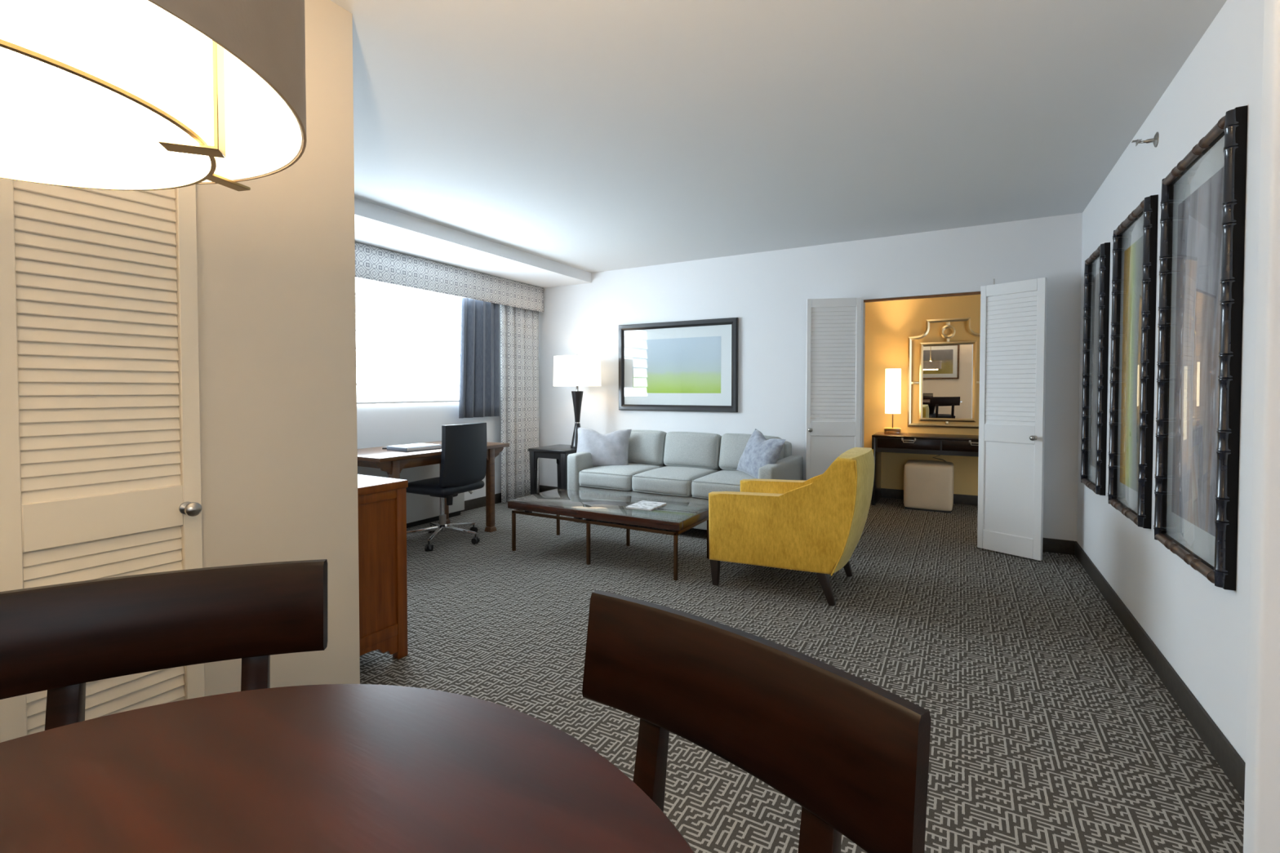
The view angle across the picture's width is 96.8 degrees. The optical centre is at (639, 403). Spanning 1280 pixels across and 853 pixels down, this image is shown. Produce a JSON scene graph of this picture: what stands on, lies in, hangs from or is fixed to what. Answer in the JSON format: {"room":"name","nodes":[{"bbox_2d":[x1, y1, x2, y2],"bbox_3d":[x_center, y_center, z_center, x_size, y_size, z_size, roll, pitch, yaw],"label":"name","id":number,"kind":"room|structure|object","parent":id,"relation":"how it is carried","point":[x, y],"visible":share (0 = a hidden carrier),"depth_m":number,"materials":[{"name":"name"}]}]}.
{"room":"hotel room","nodes":[
{"label":"hotel room","id":0,"kind":"room"},
{"bbox_2d":[195,0,359,696],"bbox_3d":[-1.780,-0.067,0.751,0.120,2.560,2.958,1,2,29],"label":"wall","id":1,"kind":"structure","parent":0,"point":[276,258],"depth_m":1.82,"materials":[{"name":"beige paint"}]},
{"bbox_2d":[0,177,204,742],"bbox_3d":[-1.299,0.177,1.396,0.085,2.018,0.388,1,2,29],"label":"door","id":2,"kind":"structure","parent":1,"relation":"in","point":[100,442],"depth_m":1.39,"materials":[{"name":"beige paint"}]},
{"bbox_2d":[356,304,501,501],"bbox_3d":[-2.271,-0.157,5.062,0.140,2.540,4.180,1,2,29],"label":"wall","id":3,"kind":"structure","parent":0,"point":[378,424],"depth_m":5.27,"materials":[{"name":"white paint"}]},
{"bbox_2d":[355,277,461,404],"bbox_3d":[-2.113,-0.610,5.140,0.041,1.208,1.750,1,2,29],"label":"window","id":4,"kind":"structure","parent":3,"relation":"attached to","point":[408,339],"depth_m":5.13,"materials":[{"name":"white glass"}]},
{"bbox_2d":[355,241,543,312],"bbox_3d":[-2.043,-1.177,5.154,0.139,0.284,3.505,1,2,29],"label":"valance","id":5,"kind":"object","parent":3,"relation":"attached to","point":[372,263],"visible":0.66,"depth_m":5.33,"materials":[{"name":"fabric"}]},
{"bbox_2d":[458,297,499,417],"bbox_3d":[-1.650,-0.466,5.847,0.070,1.210,0.565,1,2,29],"label":"drape","id":6,"kind":"object","parent":5,"relation":"hanging from","point":[479,366],"visible":0.94,"depth_m":5.84,"materials":[{"name":"fabric"}]},
{"bbox_2d":[500,304,539,502],"bbox_3d":[-1.338,-0.007,6.410,0.086,2.153,0.651,1,2,29],"label":"patterned curtain","id":7,"kind":"object","parent":5,"relation":"hanging from","point":[519,327],"visible":0.84,"depth_m":6.37,"materials":[{"name":"fabric"}]},
{"bbox_2d":[460,493,501,512],"bbox_3d":[-2.218,1.061,5.030,0.012,0.105,4.008,1,2,29],"label":"baseboard","id":8,"kind":"structure","parent":3,"relation":"attached to","point":[469,504],"depth_m":5.94,"materials":[{"name":"black wood"}]},
{"bbox_2d":[354,197,591,288],"bbox_3d":[-1.877,-1.371,4.787,0.790,0.120,4.022,1,2,29],"label":"ceiling","id":9,"kind":"structure","parent":0,"point":[375,225],"depth_m":4.87,"materials":[{"name":"white paint"}]},
{"bbox_2d":[330,0,1226,272],"bbox_3d":[-0.048,-1.414,2.321,6.800,0.100,10.450,1,2,29],"label":"ceiling","id":10,"kind":"structure","parent":0,"point":[588,135],"depth_m":2.66,"materials":[{"name":"white paint"}]},
{"bbox_2d":[0,0,306,191],"bbox_3d":[-0.465,-0.755,0.370,0.432,1.128,0.430,1,2,29],"label":"pendant lamp","id":11,"kind":"object","parent":10,"relation":"hanging from","point":[109,95],"visible":1,"depth_m":0.40,"materials":[{"name":"beige fabric"}]},
{"bbox_2d":[0,46,210,188],"bbox_3d":[-0.469,-0.198,0.383,0.291,0.005,0.291,1,2,29],"label":"diffuser","id":12,"kind":"object","parent":11,"relation":"attached to","point":[74,117],"depth_m":0.41,"materials":[{"name":"white"}]},
{"bbox_2d":[360,497,1244,852],"bbox_3d":[-0.048,1.225,2.382,6.800,0.100,10.450,1,2,29],"label":"floor","id":13,"kind":"structure","parent":0,"point":[1052,731],"depth_m":2.59,"materials":[{"name":"carpet"}]},
{"bbox_2d":[0,559,327,730],"bbox_3d":[-0.832,0.775,0.901,0.562,0.872,0.533,-1,1,-24],"label":"dining chair","id":14,"kind":"object","parent":13,"relation":"on","point":[56,639],"visible":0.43,"depth_m":1.10,"materials":[{"name":"brown wood"}]},
{"bbox_2d":[0,684,694,852],"bbox_3d":[-0.475,0.846,0.354,1.182,0.748,1.182,1,2,29],"label":"dining table","id":15,"kind":"object","parent":13,"relation":"on","point":[327,768],"visible":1,"depth_m":0.70,"materials":[{"name":"brown wood"}]},
{"bbox_2d":[357,474,408,659],"bbox_3d":[-1.794,0.757,2.781,1.406,0.817,0.493,1,2,29],"label":"cabinet","id":16,"kind":"object","parent":13,"relation":"on","point":[381,501],"visible":0.28,"depth_m":2.54,"materials":[{"name":"brown wood"}]},
{"bbox_2d":[357,463,464,528],"bbox_3d":[-2.358,0.780,4.638,0.122,0.686,2.320,1,2,29],"label":"wall","id":17,"kind":"structure","parent":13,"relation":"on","point":[421,509],"depth_m":5.18,"materials":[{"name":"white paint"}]},
{"bbox_2d":[357,440,509,532],"bbox_3d":[-1.797,0.742,4.688,0.725,0.760,1.300,1,2,29],"label":"writing desk","id":18,"kind":"object","parent":13,"relation":"on","point":[391,462],"visible":0.41,"depth_m":4.37,"materials":[{"name":"brown wood"}]},
{"bbox_2d":[386,443,441,452],"bbox_3d":[-1.800,0.348,4.543,0.263,0.033,0.320,1,2,33],"label":"binder","id":19,"kind":"object","parent":18,"relation":"on","point":[415,446],"visible":0.99,"depth_m":4.47,"materials":[{"name":"white paper"}]},
{"bbox_2d":[405,422,486,551],"bbox_3d":[-1.599,0.640,4.657,0.647,0.964,0.636,1,2,29],"label":"office chair","id":20,"kind":"object","parent":13,"relation":"on","point":[464,446],"visible":0.91,"depth_m":4.49,"materials":[{"name":"black leather"}]},
{"bbox_2d":[528,444,577,494],"bbox_3d":[-0.830,0.778,6.084,0.485,0.622,0.540,1,2,29],"label":"side table","id":21,"kind":"object","parent":13,"relation":"on","point":[560,452],"visible":0.5,"depth_m":5.92,"materials":[{"name":"black wood"}]},
{"bbox_2d":[553,354,600,448],"bbox_3d":[-0.664,-0.028,6.029,0.504,0.993,0.504,1,2,29],"label":"table lamp","id":22,"kind":"object","parent":21,"relation":"on","point":[577,371],"visible":0.91,"depth_m":5.82,"materials":[{"name":"white fabric"}]},
{"bbox_2d":[507,488,709,581],"bbox_3d":[-0.225,0.935,4.256,1.450,0.393,0.623,1,2,29],"label":"coffee table","id":23,"kind":"object","parent":13,"relation":"on","point":[681,517],"visible":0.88,"depth_m":4.08,"materials":[{"name":"brown wood"}]},
{"bbox_2d":[626,500,666,511],"bbox_3d":[0.046,0.736,4.111,0.209,0.010,0.267,1,2,29],"label":"magazine","id":24,"kind":"object","parent":23,"relation":"on","point":[643,504],"visible":1,"depth_m":4.08,"materials":[{"name":"white paper"}]},
{"bbox_2d":[567,430,803,529],"bbox_3d":[0.399,0.690,5.227,1.963,0.837,0.978,1,2,29],"label":"sofa","id":25,"kind":"object","parent":13,"relation":"on","point":[678,466],"visible":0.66,"depth_m":5.11,"materials":[{"name":"grey fabric"}]},
{"bbox_2d":[576,426,631,466],"bbox_3d":[-0.364,0.434,5.520,0.552,0.404,0.213,0,1,6],"label":"throw pillow","id":26,"kind":"object","parent":25,"relation":"on","point":[611,448],"visible":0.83,"depth_m":5.46,"materials":[{"name":"grey fabric"}]},
{"bbox_2d":[578,462,664,490],"bbox_3d":[-0.151,0.682,5.405,0.568,0.189,0.746,1,2,29],"label":"seat cushion","id":27,"kind":"object","parent":25,"relation":"on","point":[607,477],"depth_m":5.14,"materials":[{"name":"grey fabric"}]},
{"bbox_2d":[627,430,666,465],"bbox_3d":[0.009,0.441,5.689,0.564,0.358,0.289,1,2,29],"label":"cushion","id":28,"kind":"object","parent":25,"relation":"on","point":[646,447],"depth_m":5.53,"materials":[{"name":"grey fabric"}]},
{"bbox_2d":[631,466,718,496],"bbox_3d":[0.342,0.689,5.126,0.568,0.189,0.746,1,2,29],"label":"seat cushion","id":29,"kind":"object","parent":25,"relation":"on","point":[660,481],"depth_m":4.87,"materials":[{"name":"grey fabric"}]},
{"bbox_2d":[663,431,721,470],"bbox_3d":[0.506,0.447,5.408,0.563,0.355,0.289,1,2,29],"label":"cushion","id":30,"kind":"object","parent":25,"relation":"on","point":[691,450],"depth_m":5.28,"materials":[{"name":"grey fabric"}]},
{"bbox_2d":[691,470,756,498],"bbox_3d":[0.835,0.695,4.847,0.568,0.189,0.746,1,2,29],"label":"seat cushion","id":31,"kind":"object","parent":25,"relation":"on","point":[702,485],"depth_m":4.63,"materials":[{"name":"grey fabric"}]},
{"bbox_2d":[719,433,784,471],"bbox_3d":[1.002,0.454,5.128,0.566,0.359,0.289,1,2,29],"label":"cushion","id":32,"kind":"object","parent":25,"relation":"on","point":[731,446],"depth_m":5.10,"materials":[{"name":"grey fabric"}]},
{"bbox_2d":[736,428,785,479],"bbox_3d":[0.999,0.435,4.761,0.216,0.421,0.519,0,1,-18],"label":"throw pillow","id":33,"kind":"object","parent":25,"relation":"on","point":[758,452],"visible":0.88,"depth_m":4.67,"materials":[{"name":"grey fabric"}]},
{"bbox_2d":[582,589,931,852],"bbox_3d":[-0.035,0.780,0.678,0.562,0.872,0.533,1,2,44],"label":"dining chair","id":34,"kind":"object","parent":13,"relation":"on","point":[853,753],"visible":0.92,"depth_m":0.78,"materials":[{"name":"brown wood"}]},
{"bbox_2d":[708,447,874,606],"bbox_3d":[0.992,0.716,3.641,0.920,0.870,0.692,1,2,29],"label":"armchair","id":35,"kind":"object","parent":13,"relation":"on","point":[816,524],"visible":1,"depth_m":3.32,"materials":[{"name":"yellow fabric"}]},
{"bbox_2d":[871,431,978,505],"bbox_3d":[3.442,0.719,5.830,1.930,0.752,0.554,1,2,29],"label":"table","id":36,"kind":"object","parent":13,"relation":"on","point":[904,442],"visible":0.51,"depth_m":5.90,"materials":[{"name":"brown wood"}]},
{"bbox_2d":[884,368,901,434],"bbox_3d":[2.772,-0.024,6.234,0.160,0.715,0.158,1,2,29],"label":"lamp","id":37,"kind":"object","parent":36,"relation":"on","point":[893,376],"visible":1,"depth_m":6.17,"materials":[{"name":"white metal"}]},
{"bbox_2d":[903,459,953,513],"bbox_3d":[3.032,0.851,5.969,0.458,0.482,0.452,1,2,29],"label":"ottoman","id":38,"kind":"object","parent":13,"relation":"on","point":[928,485],"visible":1,"depth_m":5.78,"materials":[{"name":"beige leather"}]},
{"bbox_2d":[538,213,1082,541],"bbox_3d":[1.053,-0.178,5.537,5.380,2.560,0.120,1,2,29],"label":"wall","id":39,"kind":"structure","parent":0,"point":[768,292],"depth_m":5.27,"materials":[{"name":"white paint"}]},
{"bbox_2d":[618,317,738,412],"bbox_3d":[0.357,-0.382,5.832,1.347,0.917,0.042,1,2,29],"label":"framed picture","id":40,"kind":"object","parent":39,"relation":"attached to","point":[692,365],"visible":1,"depth_m":5.81,"materials":[{"name":"black wood"}]},
{"bbox_2d":[632,336,720,393],"bbox_3d":[0.360,-0.390,5.842,1.002,0.562,0.001,1,2,29],"label":"print","id":41,"kind":"object","parent":40,"relation":"attached to","point":[661,364],"depth_m":5.83},
{"bbox_2d":[539,484,1075,555],"bbox_3d":[1.007,1.050,5.515,5.148,0.105,0.012,1,2,29],"label":"baseboard","id":42,"kind":"structure","parent":39,"relation":"attached to","point":[1051,545],"depth_m":4.30,"materials":[{"name":"black wood"}]},
{"bbox_2d":[805,297,861,480],"bbox_3d":[1.683,0.094,4.947,0.454,2.018,0.081,0,1,9],"label":"door","id":43,"kind":"structure","parent":39,"relation":"in","point":[833,325],"depth_m":4.96,"materials":[{"name":"white paint"}]},
{"bbox_2d":[863,291,980,302],"bbox_3d":[2.362,-0.892,4.762,0.915,0.018,0.030,1,2,29],"label":"trim","id":44,"kind":"structure","parent":39,"relation":"attached to","point":[976,292],"depth_m":4.75,"materials":[{"name":"brown metal"}]},
{"bbox_2d":[977,277,1047,560],"bbox_3d":[2.731,0.089,4.208,0.081,2.063,0.430,-1,2,-35],"label":"door","id":45,"kind":"structure","parent":39,"relation":"in","point":[1013,314],"depth_m":4.21,"materials":[{"name":"white paint"}]},
{"bbox_2d":[863,294,980,495],"bbox_3d":[3.365,-0.185,6.251,3.100,2.540,0.100,1,2,29],"label":"wall","id":46,"kind":"structure","parent":0,"point":[889,325],"depth_m":6.40,"materials":[{"name":"yellow paint"}]},
{"bbox_2d":[880,488,977,505],"bbox_3d":[3.315,1.033,6.243,2.850,0.105,0.012,1,2,29],"label":"baseboard","id":47,"kind":"structure","parent":46,"relation":"attached to","point":[885,493],"depth_m":6.18,"materials":[{"name":"black wood"}]},
{"bbox_2d":[906,317,980,428],"bbox_3d":[3.335,-0.331,6.170,0.780,1.181,0.041,1,2,29],"label":"wall mirror","id":48,"kind":"object","parent":46,"relation":"attached to","point":[948,382],"visible":0.91,"depth_m":6.17,"materials":[{"name":"gold mirror"}]},
{"bbox_2d":[922,344,973,418],"bbox_3d":[3.337,-0.238,6.175,0.486,0.806,0.023,1,2,29],"label":"mirror glass","id":49,"kind":"object","parent":48,"relation":"attached to","point":[947,369],"depth_m":6.17,"materials":[{"name":"clear"}]},
{"bbox_2d":[1076,0,1264,763],"bbox_3d":[2.483,-0.113,2.724,0.120,2.560,3.370,1,2,29],"label":"wall","id":50,"kind":"structure","parent":0,"point":[1201,628],"depth_m":2.13,"materials":[{"name":"white paint"}]},
{"bbox_2d":[1080,242,1110,495],"bbox_3d":[2.906,-0.209,3.640,0.048,1.519,0.535,1,2,29],"label":"framed print","id":51,"kind":"object","parent":50,"relation":"attached to","point":[1097,266],"visible":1,"depth_m":3.61,"materials":[{"name":"black"}]},
{"bbox_2d":[1092,274,1097,466],"bbox_3d":[2.916,-0.209,3.635,0.001,1.234,0.320,1,2,29],"label":"print","id":52,"kind":"object","parent":51,"relation":"attached to","point":[1095,277],"depth_m":3.66},
{"bbox_2d":[1107,194,1158,528],"bbox_3d":[2.469,-0.192,2.866,0.048,1.519,0.648,1,2,29],"label":"framed print","id":53,"kind":"object","parent":50,"relation":"attached to","point":[1135,241],"visible":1,"depth_m":2.83,"materials":[{"name":"black"}]},
{"bbox_2d":[1131,131,1159,147],"bbox_3d":[2.316,-1.203,2.611,0.088,0.068,0.068,1,2,29],"label":"sprinkler head","id":54,"kind":"object","parent":50,"relation":"attached to","point":[1155,140],"visible":1,"depth_m":2.59},
{"bbox_2d":[1074,541,1245,800],"bbox_3d":[2.426,1.113,2.785,0.012,0.105,3.370,1,2,29],"label":"baseboard","id":55,"kind":"structure","parent":50,"relation":"attached to","point":[1229,761],"depth_m":2.22,"materials":[{"name":"black wood"}]},
{"bbox_2d":[1153,105,1248,591],"bbox_3d":[2.028,-0.173,2.088,0.048,1.519,0.698,1,2,29],"label":"framed print","id":56,"kind":"object","parent":50,"relation":"attached to","point":[1202,205],"visible":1,"depth_m":2.02,"materials":[{"name":"black"}]},
{"bbox_2d":[1243,0,1279,852],"bbox_3d":[2.101,-0.072,0.964,1.493,2.560,0.070,1,2,29],"label":"wall","id":57,"kind":"structure","parent":0,"point":[1261,831],"depth_m":1.31,"materials":[{"name":"white paint"}]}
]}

